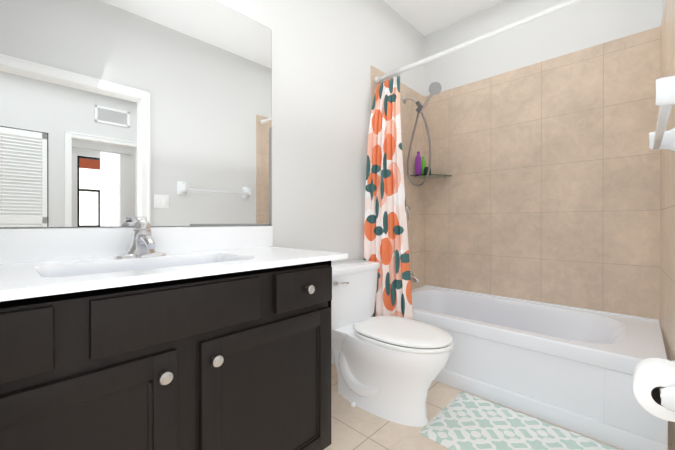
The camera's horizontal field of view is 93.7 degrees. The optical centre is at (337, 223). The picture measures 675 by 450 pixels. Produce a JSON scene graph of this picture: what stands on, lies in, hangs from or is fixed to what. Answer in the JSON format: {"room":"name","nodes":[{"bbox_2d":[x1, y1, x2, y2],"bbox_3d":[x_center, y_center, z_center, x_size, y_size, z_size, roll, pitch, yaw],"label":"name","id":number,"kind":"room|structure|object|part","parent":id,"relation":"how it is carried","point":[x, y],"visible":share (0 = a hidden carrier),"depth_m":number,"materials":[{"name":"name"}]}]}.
{"room":"bathroom","nodes":[
{"label":"bathroom","id":0,"kind":"room"},
{"bbox_2d":[0,0,423,364],"bbox_3d":[-0.501,-0.358,1.615,0.128,2.695,3.882,0,0,44],"label":"wall","id":1,"kind":"structure","parent":0,"point":[125,113],"depth_m":1.40,"materials":[{"name":"white paint"}]},
{"bbox_2d":[331,363,336,378],"bbox_3d":[-0.068,0.946,1.986,0.010,0.085,0.906,0,0,44],"label":"baseboard","id":2,"kind":"structure","parent":1,"relation":"attached to","point":[333,371],"depth_m":2.02,"materials":[{"name":"beige tile"}]},
{"bbox_2d":[383,0,504,35],"bbox_3d":[1.805,-1.749,-0.544,6.440,0.100,6.840,0,0,44],"label":"ceiling","id":3,"kind":"structure","parent":0,"point":[424,17],"depth_m":2.54,"materials":[{"name":"white paint"}]},
{"bbox_2d":[324,376,672,449],"bbox_3d":[1.805,1.046,-0.535,6.440,0.100,6.840,0,0,44],"label":"floor","id":4,"kind":"structure","parent":0,"point":[356,428],"depth_m":1.53,"materials":[{"name":"tile"}]},
{"bbox_2d":[0,217,347,449],"bbox_3d":[-0.564,0.483,1.050,0.572,1.016,1.213,0,0,44],"label":"bathroom vanity","id":5,"kind":"object","parent":4,"relation":"on","point":[142,334],"visible":1,"depth_m":0.89,"materials":[{"name":"brown wood"}]},
{"bbox_2d":[0,226,347,301],"bbox_3d":[-0.568,0.128,1.052,0.562,0.221,1.213,0,0,44],"label":"countertop","id":6,"kind":"structure","parent":5,"relation":"on","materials":[{"name":"white stone"}]},
{"bbox_2d":[114,217,165,258],"bbox_3d":[-0.665,0.107,1.114,0.235,0.264,0.168,0,0,44],"label":"faucet","id":7,"kind":"object","parent":6,"relation":"on","point":[142,246],"depth_m":1.14,"materials":[{"name":"silver metal"}]},
{"bbox_2d":[331,260,452,426],"bbox_3d":[0.250,0.620,1.737,0.768,0.739,0.506,0,0,44],"label":"toilet","id":8,"kind":"object","parent":4,"relation":"on","point":[389,367],"visible":0.98,"depth_m":1.63,"materials":[{"name":"white ceramic"}]},
{"bbox_3d":[0.021,0.329,1.738,0.032,0.029,0.094,0,0,44],"label":"handle","id":9,"kind":"part","parent":8,"relation":"part of","materials":[{"name":"silver metal"}]},
{"bbox_3d":[0.050,0.420,1.927,0.216,0.341,0.506,0,0,44],"label":"tank","id":10,"kind":"part","parent":8,"relation":"part of","materials":[{"name":"white ceramic"}]},
{"bbox_3d":[0.339,0.569,1.652,0.522,0.042,0.376,0,0,44],"label":"seat","id":11,"kind":"part","parent":8,"relation":"part of","materials":[{"name":"white plastic"}]},
{"bbox_2d":[419,392,619,449],"bbox_3d":[0.861,0.980,1.381,0.848,0.019,0.498,0,0,44],"label":"bath rug","id":12,"kind":"object","parent":4,"relation":"on","point":[464,421],"visible":0.98,"depth_m":1.48,"materials":[{"name":"fabric"}]},
{"bbox_2d":[411,285,667,449],"bbox_3d":[1.068,0.775,2.083,1.500,0.427,0.785,0,0,44],"label":"bathtub","id":13,"kind":"object","parent":4,"relation":"on","point":[570,368],"visible":0.81,"depth_m":1.66,"materials":[{"name":"white ceramic"}]},
{"bbox_2d":[424,0,662,95],"bbox_3d":[1.430,-0.360,2.374,1.640,2.695,0.120,0,0,44],"label":"wall","id":14,"kind":"structure","parent":0,"point":[581,25],"depth_m":2.33,"materials":[{"name":"white paint"}]},
{"bbox_2d":[371,65,424,289],"bbox_3d":[0.521,-0.083,2.603,0.008,2.140,0.802,0,0,44],"label":"wall tile","id":15,"kind":"structure","parent":14,"relation":"attached to","point":[415,198],"depth_m":2.74,"materials":[{"name":"beige tile"}]},
{"bbox_2d":[406,202,419,283],"bbox_3d":[0.593,0.142,2.561,0.155,0.681,0.170,0,0,44],"label":"tub spout","id":16,"kind":"object","parent":15,"relation":"attached to","point":[415,279],"visible":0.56,"depth_m":2.54,"materials":[{"name":"silver metal"}]},
{"bbox_2d":[402,82,441,186],"bbox_3d":[0.661,-0.681,2.496,0.084,0.769,0.346,0,0,-42],"label":"shower","id":17,"kind":"object","parent":15,"relation":"attached to","point":[435,88],"visible":1,"depth_m":2.48,"materials":[{"name":"silver metal"}]},
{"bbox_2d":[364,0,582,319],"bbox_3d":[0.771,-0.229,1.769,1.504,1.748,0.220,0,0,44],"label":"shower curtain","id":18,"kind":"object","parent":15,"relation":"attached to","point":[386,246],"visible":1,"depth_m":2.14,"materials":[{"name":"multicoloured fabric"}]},
{"bbox_2d":[410,151,451,178],"bbox_3d":[0.801,-0.504,2.707,0.257,0.222,0.263,0,0,44],"label":"corner shelf","id":19,"kind":"object","parent":14,"relation":"attached to","point":[421,169],"visible":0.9,"depth_m":2.70,"materials":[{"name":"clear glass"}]},
{"bbox_2d":[415,151,421,174],"bbox_3d":[0.696,-0.513,2.722,0.044,0.205,0.058,0,0,44],"label":"bottle","id":20,"kind":"object","parent":19,"relation":"on","point":[418,161],"depth_m":2.70,"materials":[{"name":"purple plastic"}]},
{"bbox_2d":[422,157,425,174],"bbox_3d":[0.752,-0.496,2.772,0.036,0.172,0.048,0,0,44],"label":"bottle","id":21,"kind":"object","parent":19,"relation":"on","point":[423,160],"depth_m":2.75,"materials":[{"name":"green plastic"}]},
{"bbox_2d":[424,167,430,173],"bbox_3d":[0.767,-0.445,2.702,0.060,0.070,0.060,0,0,44],"label":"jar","id":22,"kind":"object","parent":19,"relation":"on","point":[425,168],"depth_m":2.68,"materials":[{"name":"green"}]},
{"bbox_3d":[0.799,-0.406,2.703,0.255,0.008,0.255,0,0,44],"label":"glass","id":23,"kind":"part","parent":19,"relation":"part of","materials":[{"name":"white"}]},
{"bbox_2d":[425,26,660,322],"bbox_3d":[1.342,-0.083,2.370,1.504,2.140,0.008,0,0,44],"label":"wall tile","id":24,"kind":"structure","parent":14,"relation":"attached to","point":[548,191],"depth_m":2.20,"materials":[{"name":"beige tile"}]},
{"bbox_3d":[0.725,-0.354,0.452,0.120,2.695,3.642,0,0,42],"label":"wall","id":25,"kind":"structure","parent":0,"visible":0},
{"bbox_2d":[633,358,674,421],"bbox_3d":[0.755,0.353,0.693,0.157,0.134,0.221,0,0,44],"label":"toilet paper holder","id":26,"kind":"object","parent":25,"relation":"attached to","point":[654,386],"visible":1,"depth_m":0.69,"materials":[{"name":"white paper"}]},
{"bbox_2d":[649,75,674,152],"bbox_3d":[1.034,-0.307,0.960,0.114,0.128,0.710,0,0,44],"label":"towel rail","id":27,"kind":"object","parent":25,"relation":"attached to","point":[660,137],"visible":1,"depth_m":0.82,"materials":[{"name":"white ceramic"}]},
{"bbox_2d":[660,0,674,449],"bbox_3d":[1.622,-0.080,1.550,0.008,2.140,0.794,0,0,42],"label":"wall tile","id":28,"kind":"structure","parent":25,"relation":"attached to","point":[667,241],"depth_m":1.52,"materials":[{"name":"beige tile"}]}
]}

